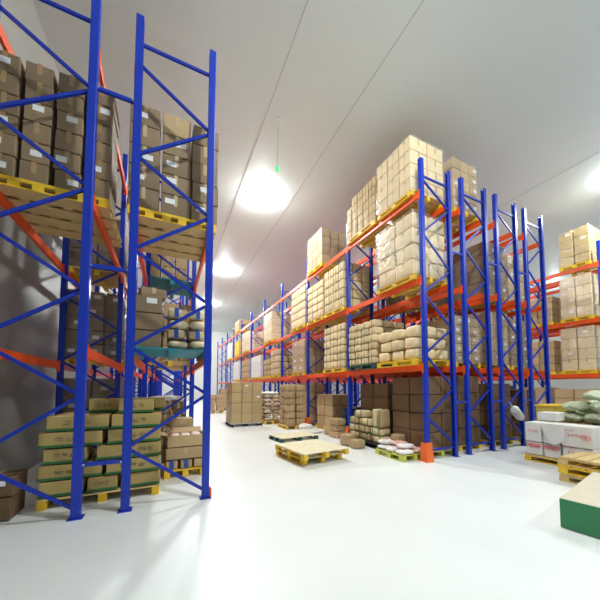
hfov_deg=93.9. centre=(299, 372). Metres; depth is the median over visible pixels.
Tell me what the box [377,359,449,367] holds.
pallet
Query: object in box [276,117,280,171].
hanging sign
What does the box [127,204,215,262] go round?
pallet
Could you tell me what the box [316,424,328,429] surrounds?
pallet
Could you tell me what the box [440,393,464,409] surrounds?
carton
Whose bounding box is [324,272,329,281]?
carton
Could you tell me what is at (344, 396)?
carton
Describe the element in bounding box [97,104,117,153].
carton
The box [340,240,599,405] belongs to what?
rack
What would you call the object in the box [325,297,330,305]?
carton
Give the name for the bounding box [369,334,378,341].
carton
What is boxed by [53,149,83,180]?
carton
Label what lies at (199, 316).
package
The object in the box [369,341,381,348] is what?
carton
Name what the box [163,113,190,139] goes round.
carton
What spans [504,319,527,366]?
load
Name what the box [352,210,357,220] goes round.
carton
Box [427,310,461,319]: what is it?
pallet
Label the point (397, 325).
carton
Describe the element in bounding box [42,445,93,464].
carton
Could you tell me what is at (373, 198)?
carton
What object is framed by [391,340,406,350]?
package
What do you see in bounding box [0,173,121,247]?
pallet
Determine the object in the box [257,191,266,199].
ceiling lamp
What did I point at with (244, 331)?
pallet
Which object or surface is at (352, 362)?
carton
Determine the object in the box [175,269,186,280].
carton
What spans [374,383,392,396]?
carton
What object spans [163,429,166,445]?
carton
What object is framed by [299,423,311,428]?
sack
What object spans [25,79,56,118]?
carton
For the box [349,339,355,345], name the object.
carton
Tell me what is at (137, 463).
carton
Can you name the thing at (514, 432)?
carton
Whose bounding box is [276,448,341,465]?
pallet
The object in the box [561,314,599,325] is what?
pallet
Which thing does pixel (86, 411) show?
carton
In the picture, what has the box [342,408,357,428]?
drum
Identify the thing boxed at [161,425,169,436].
carton
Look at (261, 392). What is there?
sack
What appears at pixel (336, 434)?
carton
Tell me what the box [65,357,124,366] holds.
pallet
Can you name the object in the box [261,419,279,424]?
pallet
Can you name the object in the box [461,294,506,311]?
pallet
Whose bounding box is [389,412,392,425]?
carton
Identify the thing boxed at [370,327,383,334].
carton
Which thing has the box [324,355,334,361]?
carton
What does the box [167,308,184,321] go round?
package
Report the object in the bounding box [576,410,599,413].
sack
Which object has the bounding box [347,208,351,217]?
carton
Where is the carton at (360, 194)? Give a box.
[357,189,362,200]
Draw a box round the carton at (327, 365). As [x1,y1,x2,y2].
[324,362,331,368]
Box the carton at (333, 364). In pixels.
[331,361,340,367]
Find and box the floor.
[0,397,599,599]
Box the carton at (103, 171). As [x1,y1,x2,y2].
[95,159,116,202]
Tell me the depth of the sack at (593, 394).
6.26 m
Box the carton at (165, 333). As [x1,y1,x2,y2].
[163,332,166,345]
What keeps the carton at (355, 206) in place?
on the carton at (354, 215)
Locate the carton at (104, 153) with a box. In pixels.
[96,141,117,186]
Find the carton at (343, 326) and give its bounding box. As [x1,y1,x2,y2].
[338,323,351,330]
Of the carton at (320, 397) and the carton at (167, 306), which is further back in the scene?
the carton at (320, 397)
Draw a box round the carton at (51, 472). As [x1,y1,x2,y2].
[36,455,106,481]
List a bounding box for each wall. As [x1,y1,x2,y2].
[0,0,137,470]
[147,331,366,400]
[369,315,599,388]
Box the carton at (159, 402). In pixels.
[142,397,165,409]
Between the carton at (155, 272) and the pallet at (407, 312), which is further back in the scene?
the pallet at (407, 312)
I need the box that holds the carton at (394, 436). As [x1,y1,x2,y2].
[391,433,404,440]
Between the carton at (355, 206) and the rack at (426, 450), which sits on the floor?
the rack at (426, 450)
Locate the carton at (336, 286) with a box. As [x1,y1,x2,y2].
[334,282,340,291]
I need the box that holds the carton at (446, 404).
[440,395,450,412]
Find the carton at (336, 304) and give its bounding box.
[334,300,339,308]
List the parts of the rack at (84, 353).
post, foot plate, post, post, post, post, post, post, post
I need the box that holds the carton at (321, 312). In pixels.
[318,309,328,316]
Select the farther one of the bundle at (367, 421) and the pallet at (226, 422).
the pallet at (226, 422)
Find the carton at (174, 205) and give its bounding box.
[161,193,188,217]
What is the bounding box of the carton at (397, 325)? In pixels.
[391,322,403,329]
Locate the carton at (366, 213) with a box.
[363,208,369,219]
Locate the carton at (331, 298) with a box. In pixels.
[329,294,334,302]
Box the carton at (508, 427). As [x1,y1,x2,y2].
[506,425,511,438]
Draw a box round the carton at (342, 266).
[339,261,351,270]
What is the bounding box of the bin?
[534,404,569,421]
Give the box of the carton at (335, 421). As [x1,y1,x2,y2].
[329,418,345,424]
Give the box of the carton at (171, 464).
[165,460,177,469]
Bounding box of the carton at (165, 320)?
[164,318,168,331]
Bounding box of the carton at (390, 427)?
[384,426,394,436]
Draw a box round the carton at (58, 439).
[37,429,107,448]
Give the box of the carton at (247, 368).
[245,366,249,371]
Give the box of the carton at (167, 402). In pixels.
[161,401,168,412]
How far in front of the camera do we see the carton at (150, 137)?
4.21 m
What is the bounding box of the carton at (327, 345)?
[324,342,333,348]
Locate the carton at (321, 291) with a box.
[318,287,324,295]
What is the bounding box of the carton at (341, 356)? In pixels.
[338,353,346,359]
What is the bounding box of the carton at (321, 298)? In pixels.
[318,294,324,302]
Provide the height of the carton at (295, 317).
0.331 m
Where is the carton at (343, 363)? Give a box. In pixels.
[338,360,346,366]
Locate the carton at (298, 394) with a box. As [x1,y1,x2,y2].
[294,391,303,397]
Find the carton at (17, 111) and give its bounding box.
[0,91,23,124]
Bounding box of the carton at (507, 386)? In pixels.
[504,384,509,396]
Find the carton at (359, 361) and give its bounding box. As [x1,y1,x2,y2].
[356,359,361,365]
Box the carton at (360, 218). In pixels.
[358,213,363,224]
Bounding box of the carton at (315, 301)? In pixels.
[313,297,318,305]
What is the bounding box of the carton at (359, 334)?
[355,331,364,337]
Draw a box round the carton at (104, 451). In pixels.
[96,441,121,459]
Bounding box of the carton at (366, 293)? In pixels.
[360,292,369,300]
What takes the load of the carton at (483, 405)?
on the carton at (483, 414)
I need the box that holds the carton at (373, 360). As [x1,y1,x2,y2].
[369,356,382,363]
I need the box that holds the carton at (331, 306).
[329,302,334,311]
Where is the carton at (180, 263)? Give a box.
[174,258,186,276]
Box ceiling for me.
[33,0,599,339]
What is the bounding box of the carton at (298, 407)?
[295,404,304,410]
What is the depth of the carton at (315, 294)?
10.83 m
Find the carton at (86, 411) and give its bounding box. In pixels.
[62,411,117,413]
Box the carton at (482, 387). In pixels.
[479,384,498,396]
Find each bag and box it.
[378,439,393,443]
[378,444,393,448]
[386,446,402,451]
[391,440,407,444]
[396,443,413,447]
[396,449,413,454]
[409,447,419,452]
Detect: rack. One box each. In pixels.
[0,0,153,521]
[117,13,215,513]
[217,157,460,462]
[258,177,497,454]
[274,193,525,449]
[290,208,550,420]
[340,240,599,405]
[353,274,599,403]
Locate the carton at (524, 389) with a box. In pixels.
[524,389,535,403]
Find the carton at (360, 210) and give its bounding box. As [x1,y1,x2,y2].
[357,205,362,216]
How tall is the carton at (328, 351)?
0.245 m
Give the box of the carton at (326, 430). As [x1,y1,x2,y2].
[324,428,331,434]
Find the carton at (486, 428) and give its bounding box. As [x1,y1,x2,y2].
[480,425,500,440]
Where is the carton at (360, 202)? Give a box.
[358,197,363,207]
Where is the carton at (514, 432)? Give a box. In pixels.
[511,420,527,436]
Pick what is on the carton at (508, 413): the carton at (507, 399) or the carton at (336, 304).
the carton at (507, 399)
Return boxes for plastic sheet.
[540,423,564,444]
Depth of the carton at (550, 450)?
5.82 m
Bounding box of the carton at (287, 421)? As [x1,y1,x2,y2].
[284,418,294,424]
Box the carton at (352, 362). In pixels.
[350,360,356,365]
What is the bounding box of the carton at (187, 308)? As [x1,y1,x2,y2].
[180,305,190,318]
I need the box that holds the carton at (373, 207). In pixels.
[369,202,377,213]
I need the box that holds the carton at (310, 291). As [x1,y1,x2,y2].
[308,287,312,294]
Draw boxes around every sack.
[153,395,184,400]
[167,340,187,348]
[168,319,187,331]
[188,321,203,331]
[188,341,203,349]
[261,392,277,393]
[289,429,322,432]
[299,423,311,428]
[509,402,524,419]
[561,400,591,410]
[562,411,586,421]
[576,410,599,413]
[581,390,599,400]
[583,413,599,422]
[588,402,599,410]
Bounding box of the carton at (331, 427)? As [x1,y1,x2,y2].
[329,424,344,430]
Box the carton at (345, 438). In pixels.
[340,433,355,445]
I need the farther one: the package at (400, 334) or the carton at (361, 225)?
the carton at (361, 225)
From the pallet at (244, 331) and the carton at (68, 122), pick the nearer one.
the carton at (68, 122)
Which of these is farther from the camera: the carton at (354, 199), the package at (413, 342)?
the carton at (354, 199)
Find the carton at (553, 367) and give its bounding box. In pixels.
[540,364,559,370]
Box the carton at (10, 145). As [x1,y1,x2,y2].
[0,131,20,164]
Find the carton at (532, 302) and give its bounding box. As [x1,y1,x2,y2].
[530,299,537,306]
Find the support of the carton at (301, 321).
on the pallet at (302, 325)
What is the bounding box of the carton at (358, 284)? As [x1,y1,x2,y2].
[351,281,360,290]
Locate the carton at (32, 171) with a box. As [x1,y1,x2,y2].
[19,159,54,185]
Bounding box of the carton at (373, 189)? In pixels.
[369,185,377,197]
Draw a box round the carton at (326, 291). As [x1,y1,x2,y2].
[325,288,329,297]
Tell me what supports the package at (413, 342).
on the package at (411, 353)
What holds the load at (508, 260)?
on the pallet
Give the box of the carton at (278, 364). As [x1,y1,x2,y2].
[275,362,287,368]
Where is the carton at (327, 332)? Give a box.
[324,328,332,335]
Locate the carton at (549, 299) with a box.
[537,296,556,304]
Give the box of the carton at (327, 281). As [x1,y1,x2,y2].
[325,280,329,289]
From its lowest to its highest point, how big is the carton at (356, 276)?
0.301 m
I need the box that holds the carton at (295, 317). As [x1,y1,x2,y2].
[292,313,298,321]
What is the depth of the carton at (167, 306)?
6.79 m
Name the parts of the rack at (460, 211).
post, post, post, post, post, post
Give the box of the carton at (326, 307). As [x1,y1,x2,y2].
[325,305,328,313]
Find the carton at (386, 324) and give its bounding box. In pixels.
[381,321,393,328]
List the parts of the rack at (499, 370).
post, post, post, post, post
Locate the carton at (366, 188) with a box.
[363,183,369,194]
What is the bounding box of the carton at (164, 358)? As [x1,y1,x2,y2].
[163,346,177,360]
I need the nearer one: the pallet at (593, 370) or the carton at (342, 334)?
the carton at (342, 334)
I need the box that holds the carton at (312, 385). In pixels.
[301,383,315,392]
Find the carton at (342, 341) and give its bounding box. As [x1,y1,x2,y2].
[338,338,346,345]
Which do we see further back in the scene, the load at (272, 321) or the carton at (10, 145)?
the load at (272, 321)
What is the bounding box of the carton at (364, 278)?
[360,274,368,283]
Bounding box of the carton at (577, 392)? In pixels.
[574,389,599,397]
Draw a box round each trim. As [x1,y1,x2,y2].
[197,0,307,304]
[223,0,423,302]
[444,152,598,236]
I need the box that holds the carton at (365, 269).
[360,265,368,274]
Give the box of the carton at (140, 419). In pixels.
[111,411,160,428]
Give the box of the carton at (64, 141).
[55,129,84,164]
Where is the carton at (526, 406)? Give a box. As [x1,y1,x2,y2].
[511,404,528,420]
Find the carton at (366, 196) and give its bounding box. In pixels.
[363,191,368,202]
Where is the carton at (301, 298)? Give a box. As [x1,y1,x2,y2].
[298,293,305,303]
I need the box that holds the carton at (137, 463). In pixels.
[105,455,159,474]
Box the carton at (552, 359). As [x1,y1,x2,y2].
[540,356,559,363]
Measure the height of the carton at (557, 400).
0.350 m
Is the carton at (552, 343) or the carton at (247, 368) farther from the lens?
the carton at (247, 368)
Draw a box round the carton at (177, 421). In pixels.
[170,417,192,427]
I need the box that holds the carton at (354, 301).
[352,299,360,306]
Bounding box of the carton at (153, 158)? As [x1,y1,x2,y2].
[129,142,159,179]
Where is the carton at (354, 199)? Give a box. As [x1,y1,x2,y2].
[352,195,357,205]
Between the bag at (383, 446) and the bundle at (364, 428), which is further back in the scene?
the bundle at (364, 428)
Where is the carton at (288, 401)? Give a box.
[284,398,294,404]
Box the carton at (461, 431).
[458,427,465,444]
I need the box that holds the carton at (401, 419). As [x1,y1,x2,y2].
[393,410,409,428]
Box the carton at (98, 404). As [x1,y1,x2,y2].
[88,398,123,411]
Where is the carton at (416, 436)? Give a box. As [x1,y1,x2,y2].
[410,430,440,450]
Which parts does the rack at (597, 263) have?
post, post, post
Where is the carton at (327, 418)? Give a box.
[325,416,341,426]
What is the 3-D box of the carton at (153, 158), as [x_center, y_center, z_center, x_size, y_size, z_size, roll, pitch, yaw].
[-2.399,-3.226,4.351,0.409,0.318,0.378,1,-3,-25]
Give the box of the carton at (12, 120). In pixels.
[0,111,22,143]
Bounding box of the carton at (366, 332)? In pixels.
[363,329,371,335]
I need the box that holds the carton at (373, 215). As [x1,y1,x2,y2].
[369,211,377,222]
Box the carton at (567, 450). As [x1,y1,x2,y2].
[562,446,599,454]
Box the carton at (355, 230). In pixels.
[352,226,357,235]
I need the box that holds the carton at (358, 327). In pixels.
[355,324,363,330]
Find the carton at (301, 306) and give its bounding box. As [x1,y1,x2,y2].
[298,301,305,310]
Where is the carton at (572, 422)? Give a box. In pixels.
[559,421,599,424]
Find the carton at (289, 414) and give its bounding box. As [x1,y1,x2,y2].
[284,411,294,417]
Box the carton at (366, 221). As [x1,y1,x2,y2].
[364,216,368,226]
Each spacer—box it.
[82,459,121,466]
[90,263,127,272]
[97,86,133,103]
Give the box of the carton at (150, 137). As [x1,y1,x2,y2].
[129,121,159,151]
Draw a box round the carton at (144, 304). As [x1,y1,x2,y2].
[136,295,162,314]
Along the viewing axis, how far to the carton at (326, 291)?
10.06 m
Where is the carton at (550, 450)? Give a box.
[544,443,562,457]
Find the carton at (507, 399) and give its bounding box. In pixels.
[494,397,510,410]
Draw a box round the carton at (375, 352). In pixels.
[369,349,382,356]
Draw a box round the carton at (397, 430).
[393,427,411,442]
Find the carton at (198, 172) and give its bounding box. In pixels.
[190,162,217,193]
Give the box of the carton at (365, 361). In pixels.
[362,358,370,364]
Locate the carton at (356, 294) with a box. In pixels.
[351,290,360,299]
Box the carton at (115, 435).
[107,426,160,443]
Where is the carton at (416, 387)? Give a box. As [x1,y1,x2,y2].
[410,377,439,394]
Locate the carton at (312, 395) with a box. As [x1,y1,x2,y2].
[303,393,315,402]
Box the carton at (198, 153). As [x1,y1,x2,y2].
[191,144,217,169]
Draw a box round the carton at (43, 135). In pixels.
[22,119,55,154]
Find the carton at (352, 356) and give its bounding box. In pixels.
[349,353,357,359]
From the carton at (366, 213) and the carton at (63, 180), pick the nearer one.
the carton at (63, 180)
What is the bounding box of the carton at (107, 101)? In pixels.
[98,85,119,137]
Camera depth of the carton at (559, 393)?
10.86 m
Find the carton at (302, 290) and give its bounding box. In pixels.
[298,285,312,295]
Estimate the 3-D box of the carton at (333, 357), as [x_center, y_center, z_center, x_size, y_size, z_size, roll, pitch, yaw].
[1.288,-0.516,9.651,0.345,0.245,0.403,1,-3,-26]
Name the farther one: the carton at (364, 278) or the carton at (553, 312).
the carton at (553, 312)
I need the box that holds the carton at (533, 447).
[526,440,544,455]
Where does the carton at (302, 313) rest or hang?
on the carton at (301, 321)
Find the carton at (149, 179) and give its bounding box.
[128,163,159,196]
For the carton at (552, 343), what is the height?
0.308 m
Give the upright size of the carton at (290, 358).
0.333 m
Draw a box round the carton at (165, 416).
[161,410,170,424]
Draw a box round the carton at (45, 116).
[23,103,56,135]
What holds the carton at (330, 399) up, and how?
on the carton at (330, 410)
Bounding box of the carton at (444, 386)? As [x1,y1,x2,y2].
[440,377,450,393]
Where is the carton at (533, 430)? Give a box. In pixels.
[525,421,551,441]
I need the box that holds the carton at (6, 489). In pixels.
[0,469,27,496]
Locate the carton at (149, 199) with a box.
[128,184,158,210]
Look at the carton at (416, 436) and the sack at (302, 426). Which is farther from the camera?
the sack at (302, 426)
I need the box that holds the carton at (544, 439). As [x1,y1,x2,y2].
[543,422,567,444]
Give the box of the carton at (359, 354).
[356,352,362,358]
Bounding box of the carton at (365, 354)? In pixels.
[362,350,370,357]
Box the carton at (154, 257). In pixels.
[151,253,160,266]
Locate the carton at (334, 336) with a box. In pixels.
[331,333,339,339]
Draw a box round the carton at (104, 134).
[97,123,116,167]
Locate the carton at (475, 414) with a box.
[471,409,479,426]
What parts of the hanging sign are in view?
rod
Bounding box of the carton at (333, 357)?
[331,354,340,360]
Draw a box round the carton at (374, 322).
[369,319,382,326]
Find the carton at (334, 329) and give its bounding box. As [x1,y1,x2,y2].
[331,326,339,332]
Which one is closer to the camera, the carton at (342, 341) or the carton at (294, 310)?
the carton at (342, 341)
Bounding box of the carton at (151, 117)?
[130,104,160,145]
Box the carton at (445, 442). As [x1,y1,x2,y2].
[439,430,451,449]
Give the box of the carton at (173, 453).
[166,445,201,460]
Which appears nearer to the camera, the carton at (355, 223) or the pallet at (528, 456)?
the pallet at (528, 456)
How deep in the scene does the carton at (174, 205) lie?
4.33 m
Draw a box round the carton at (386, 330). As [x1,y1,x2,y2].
[384,328,393,332]
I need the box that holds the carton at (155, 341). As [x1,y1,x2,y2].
[135,330,161,347]
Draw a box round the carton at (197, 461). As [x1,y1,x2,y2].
[193,457,201,466]
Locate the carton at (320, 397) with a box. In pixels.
[317,394,324,404]
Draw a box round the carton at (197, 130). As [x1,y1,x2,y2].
[192,125,218,151]
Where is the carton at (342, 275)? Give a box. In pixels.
[339,270,351,280]
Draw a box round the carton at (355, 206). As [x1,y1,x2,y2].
[352,202,357,213]
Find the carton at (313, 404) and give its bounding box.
[301,402,315,411]
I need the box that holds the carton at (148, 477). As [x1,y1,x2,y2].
[130,468,159,486]
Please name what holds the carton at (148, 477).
on the pallet at (43, 504)
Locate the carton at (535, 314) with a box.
[524,312,538,319]
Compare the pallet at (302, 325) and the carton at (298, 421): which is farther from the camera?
the pallet at (302, 325)
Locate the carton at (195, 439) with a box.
[161,426,210,447]
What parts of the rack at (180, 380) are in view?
foot plate, post, post, post, post, post, post, post, post, post, post, post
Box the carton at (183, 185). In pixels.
[161,173,189,198]
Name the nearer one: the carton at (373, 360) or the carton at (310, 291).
the carton at (373, 360)
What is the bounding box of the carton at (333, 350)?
[331,347,338,353]
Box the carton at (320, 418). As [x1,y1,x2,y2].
[317,414,325,425]
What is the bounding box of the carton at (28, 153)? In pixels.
[20,140,54,178]
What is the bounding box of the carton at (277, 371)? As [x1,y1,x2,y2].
[275,368,287,374]
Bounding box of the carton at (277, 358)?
[275,355,287,361]
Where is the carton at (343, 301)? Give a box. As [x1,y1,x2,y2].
[339,297,351,306]
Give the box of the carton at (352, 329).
[349,326,357,332]
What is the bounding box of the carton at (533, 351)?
[532,350,541,356]
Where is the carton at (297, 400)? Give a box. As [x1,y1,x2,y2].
[295,398,303,403]
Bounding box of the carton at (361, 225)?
[358,221,363,231]
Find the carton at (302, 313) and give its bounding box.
[298,309,305,318]
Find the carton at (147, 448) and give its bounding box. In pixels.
[131,439,160,456]
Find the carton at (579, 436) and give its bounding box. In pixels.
[562,424,599,449]
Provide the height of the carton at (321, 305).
0.271 m
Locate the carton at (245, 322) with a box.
[237,319,250,325]
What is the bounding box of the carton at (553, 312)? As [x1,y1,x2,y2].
[538,309,557,316]
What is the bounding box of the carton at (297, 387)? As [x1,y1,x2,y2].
[295,385,304,390]
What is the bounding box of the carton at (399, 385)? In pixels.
[392,378,409,393]
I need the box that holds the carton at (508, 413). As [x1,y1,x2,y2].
[497,411,510,424]
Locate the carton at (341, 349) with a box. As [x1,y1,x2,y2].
[337,345,346,352]
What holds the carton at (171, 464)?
on the pallet at (185, 472)
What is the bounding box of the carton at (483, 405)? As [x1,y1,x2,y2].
[477,397,499,411]
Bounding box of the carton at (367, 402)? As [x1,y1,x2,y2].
[361,397,373,409]
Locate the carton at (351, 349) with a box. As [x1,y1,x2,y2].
[349,346,356,352]
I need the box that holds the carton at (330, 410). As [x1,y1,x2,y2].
[325,405,341,416]
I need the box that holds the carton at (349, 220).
[347,215,352,225]
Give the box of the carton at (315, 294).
[312,290,318,298]
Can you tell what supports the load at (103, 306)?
on the pallet at (72, 360)
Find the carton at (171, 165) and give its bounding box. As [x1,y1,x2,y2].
[162,153,189,180]
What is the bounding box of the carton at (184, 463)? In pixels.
[180,458,191,467]
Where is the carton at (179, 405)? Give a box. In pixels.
[172,400,183,412]
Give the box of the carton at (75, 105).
[57,91,86,125]
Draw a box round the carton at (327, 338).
[324,335,333,341]
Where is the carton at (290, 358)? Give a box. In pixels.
[288,356,292,361]
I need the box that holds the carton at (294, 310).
[292,305,298,314]
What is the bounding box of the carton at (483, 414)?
[479,411,499,425]
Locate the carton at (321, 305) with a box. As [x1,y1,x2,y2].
[318,301,324,309]
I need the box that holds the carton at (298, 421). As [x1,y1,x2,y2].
[293,418,303,424]
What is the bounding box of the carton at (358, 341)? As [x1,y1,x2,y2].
[355,338,364,344]
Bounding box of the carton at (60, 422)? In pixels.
[45,413,113,431]
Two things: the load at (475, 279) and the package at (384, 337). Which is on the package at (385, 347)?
the package at (384, 337)
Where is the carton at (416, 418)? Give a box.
[410,412,440,431]
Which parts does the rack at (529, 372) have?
post, post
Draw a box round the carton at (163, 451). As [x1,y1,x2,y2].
[161,445,179,462]
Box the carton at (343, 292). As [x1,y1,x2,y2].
[339,288,351,297]
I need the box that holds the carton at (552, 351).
[540,348,559,356]
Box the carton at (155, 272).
[150,265,160,276]
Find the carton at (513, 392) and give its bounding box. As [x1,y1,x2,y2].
[510,389,527,404]
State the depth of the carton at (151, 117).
4.25 m
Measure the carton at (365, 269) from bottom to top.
0.301 m
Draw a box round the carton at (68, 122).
[56,110,85,144]
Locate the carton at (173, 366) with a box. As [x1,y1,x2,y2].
[172,360,183,367]
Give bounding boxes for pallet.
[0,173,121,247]
[36,482,159,511]
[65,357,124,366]
[69,265,127,293]
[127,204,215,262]
[135,346,203,360]
[148,360,189,368]
[150,276,191,300]
[153,368,183,373]
[164,460,201,479]
[225,421,261,426]
[234,329,250,333]
[242,350,262,354]
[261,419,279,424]
[264,339,290,345]
[269,431,317,442]
[270,375,291,377]
[275,439,348,460]
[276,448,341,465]
[278,423,298,429]
[291,324,325,334]
[292,372,322,375]
[307,262,334,278]
[307,315,346,327]
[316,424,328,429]
[323,367,358,372]
[324,305,369,319]
[347,219,391,251]
[348,364,391,370]
[356,437,380,448]
[375,448,419,461]
[376,273,446,299]
[377,189,444,225]
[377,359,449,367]
[385,300,436,315]
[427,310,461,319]
[430,362,480,368]
[433,449,451,455]
[435,207,477,238]
[458,444,481,450]
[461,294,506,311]
[462,364,509,369]
[481,439,512,445]
[492,366,527,369]
[503,301,524,313]
[524,453,558,465]
[531,321,561,330]
[550,371,567,374]
[558,451,599,471]
[558,462,599,477]
[559,260,596,276]
[559,470,590,484]
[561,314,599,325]
[562,369,599,373]
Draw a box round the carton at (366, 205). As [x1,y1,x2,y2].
[363,199,368,211]
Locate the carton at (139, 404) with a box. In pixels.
[118,398,153,412]
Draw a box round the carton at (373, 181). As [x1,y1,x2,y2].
[369,176,377,188]
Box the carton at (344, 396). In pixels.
[342,394,347,404]
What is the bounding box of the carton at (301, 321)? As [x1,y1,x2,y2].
[298,317,310,325]
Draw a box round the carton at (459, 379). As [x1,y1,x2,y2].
[448,376,463,392]
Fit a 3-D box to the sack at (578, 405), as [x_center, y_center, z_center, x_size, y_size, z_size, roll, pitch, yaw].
[6.496,0.770,6.596,0.670,0.247,0.439,1,-3,-17]
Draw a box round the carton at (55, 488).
[37,477,88,498]
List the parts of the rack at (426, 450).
post, post, post, post, post, post, post, post, post, post, post, post, post, post, post, post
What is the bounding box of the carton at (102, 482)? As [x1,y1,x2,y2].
[86,470,120,492]
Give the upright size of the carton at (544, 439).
0.416 m
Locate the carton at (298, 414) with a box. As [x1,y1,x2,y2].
[293,411,304,417]
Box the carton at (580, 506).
[559,472,599,537]
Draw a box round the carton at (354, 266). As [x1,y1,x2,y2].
[351,263,360,272]
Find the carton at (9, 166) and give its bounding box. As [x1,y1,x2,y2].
[0,153,19,177]
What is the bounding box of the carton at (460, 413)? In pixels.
[449,410,464,427]
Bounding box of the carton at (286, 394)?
[283,391,294,397]
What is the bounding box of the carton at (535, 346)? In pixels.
[526,342,539,349]
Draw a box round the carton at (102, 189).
[94,178,115,216]
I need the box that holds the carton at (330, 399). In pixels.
[325,394,341,404]
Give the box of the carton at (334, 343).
[331,340,338,346]
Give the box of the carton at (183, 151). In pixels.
[162,133,190,160]
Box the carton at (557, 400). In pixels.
[555,398,574,403]
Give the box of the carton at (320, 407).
[317,404,324,414]
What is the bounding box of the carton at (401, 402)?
[392,394,413,410]
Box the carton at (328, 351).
[324,349,334,355]
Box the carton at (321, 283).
[318,279,324,288]
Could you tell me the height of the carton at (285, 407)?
0.262 m
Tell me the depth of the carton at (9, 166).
3.52 m
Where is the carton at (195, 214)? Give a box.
[190,202,216,226]
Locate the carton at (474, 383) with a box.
[470,376,478,392]
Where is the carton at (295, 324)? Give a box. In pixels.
[291,320,297,328]
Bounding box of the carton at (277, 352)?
[275,349,287,355]
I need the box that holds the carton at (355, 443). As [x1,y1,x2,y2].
[350,438,364,448]
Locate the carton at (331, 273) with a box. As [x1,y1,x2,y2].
[329,268,334,277]
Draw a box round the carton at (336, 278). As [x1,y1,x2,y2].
[334,274,339,283]
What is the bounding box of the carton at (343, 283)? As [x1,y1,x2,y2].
[339,279,351,288]
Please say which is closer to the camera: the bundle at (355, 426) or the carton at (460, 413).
the carton at (460, 413)
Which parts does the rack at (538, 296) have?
post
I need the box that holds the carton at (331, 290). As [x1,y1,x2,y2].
[329,285,334,294]
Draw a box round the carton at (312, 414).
[304,412,315,421]
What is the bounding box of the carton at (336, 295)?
[334,291,340,300]
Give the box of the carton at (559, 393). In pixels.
[554,389,574,397]
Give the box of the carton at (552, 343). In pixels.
[539,340,559,348]
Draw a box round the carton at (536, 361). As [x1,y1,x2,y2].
[533,357,539,364]
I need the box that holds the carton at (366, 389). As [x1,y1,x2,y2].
[361,384,373,396]
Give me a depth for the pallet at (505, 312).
9.37 m
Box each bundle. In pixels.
[349,423,360,430]
[350,416,364,422]
[350,430,361,437]
[354,409,370,416]
[359,424,373,432]
[360,417,371,425]
[360,432,374,440]
[371,427,389,435]
[372,408,382,426]
[372,435,390,443]
[378,409,389,427]
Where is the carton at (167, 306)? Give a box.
[164,303,178,316]
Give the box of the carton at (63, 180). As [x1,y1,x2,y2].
[55,169,83,189]
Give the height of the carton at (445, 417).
0.427 m
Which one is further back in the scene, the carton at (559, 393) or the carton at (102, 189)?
the carton at (559, 393)
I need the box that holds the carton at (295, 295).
[291,290,298,300]
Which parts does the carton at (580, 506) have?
panel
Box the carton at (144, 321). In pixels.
[135,312,163,335]
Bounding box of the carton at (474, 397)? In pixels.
[470,393,478,408]
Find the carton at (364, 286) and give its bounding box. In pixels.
[361,283,368,292]
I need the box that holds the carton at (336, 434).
[330,430,344,437]
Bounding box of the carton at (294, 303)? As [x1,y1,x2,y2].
[291,298,298,307]
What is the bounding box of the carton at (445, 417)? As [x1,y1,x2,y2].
[439,412,451,430]
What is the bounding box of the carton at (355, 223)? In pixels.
[352,218,357,228]
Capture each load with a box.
[62,378,123,454]
[65,289,125,359]
[69,220,128,280]
[226,382,261,423]
[227,343,234,358]
[233,361,240,379]
[242,331,262,351]
[251,355,270,377]
[264,311,290,341]
[293,339,325,372]
[308,227,345,271]
[377,135,442,214]
[378,212,444,287]
[386,287,435,306]
[419,316,479,362]
[427,265,447,307]
[433,157,477,218]
[453,242,505,301]
[468,311,507,364]
[472,255,524,308]
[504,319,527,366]
[524,388,558,419]
[558,225,599,268]
[560,272,599,319]
[561,325,599,370]
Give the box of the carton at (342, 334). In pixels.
[338,330,346,337]
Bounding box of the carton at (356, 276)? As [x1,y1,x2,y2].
[352,272,360,281]
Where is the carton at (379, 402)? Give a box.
[374,397,392,411]
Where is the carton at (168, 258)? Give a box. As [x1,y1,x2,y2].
[162,255,173,267]
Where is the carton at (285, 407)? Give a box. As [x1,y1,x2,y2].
[283,405,294,410]
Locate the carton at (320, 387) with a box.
[316,383,324,391]
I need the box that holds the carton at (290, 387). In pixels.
[284,384,294,390]
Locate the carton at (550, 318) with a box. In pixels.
[538,315,557,323]
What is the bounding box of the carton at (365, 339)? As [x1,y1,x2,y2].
[362,336,370,343]
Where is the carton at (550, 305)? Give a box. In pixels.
[538,302,557,309]
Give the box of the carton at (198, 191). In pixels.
[191,182,217,207]
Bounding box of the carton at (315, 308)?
[313,304,318,312]
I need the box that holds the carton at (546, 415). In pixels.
[537,411,564,420]
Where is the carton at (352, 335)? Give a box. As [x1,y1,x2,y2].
[349,333,356,339]
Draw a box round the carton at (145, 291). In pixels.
[138,286,165,301]
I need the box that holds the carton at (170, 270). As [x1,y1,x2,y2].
[162,267,173,278]
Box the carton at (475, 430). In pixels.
[471,426,480,442]
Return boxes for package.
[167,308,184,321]
[167,328,184,340]
[187,330,203,342]
[188,311,204,324]
[379,333,394,342]
[379,353,392,362]
[381,342,395,352]
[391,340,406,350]
[392,329,408,339]
[392,351,406,360]
[404,337,421,348]
[405,349,421,359]
[406,325,420,336]
[418,327,435,337]
[418,338,434,348]
[428,350,434,359]
[431,340,444,350]
[432,350,447,360]
[433,328,445,339]
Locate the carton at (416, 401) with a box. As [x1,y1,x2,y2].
[410,395,440,412]
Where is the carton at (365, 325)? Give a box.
[362,322,371,328]
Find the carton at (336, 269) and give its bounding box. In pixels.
[334,265,339,274]
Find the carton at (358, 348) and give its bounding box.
[355,345,362,351]
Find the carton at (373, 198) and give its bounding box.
[369,193,377,205]
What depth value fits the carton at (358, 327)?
8.34 m
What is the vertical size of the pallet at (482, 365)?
0.135 m
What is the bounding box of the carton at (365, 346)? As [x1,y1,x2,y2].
[362,343,372,350]

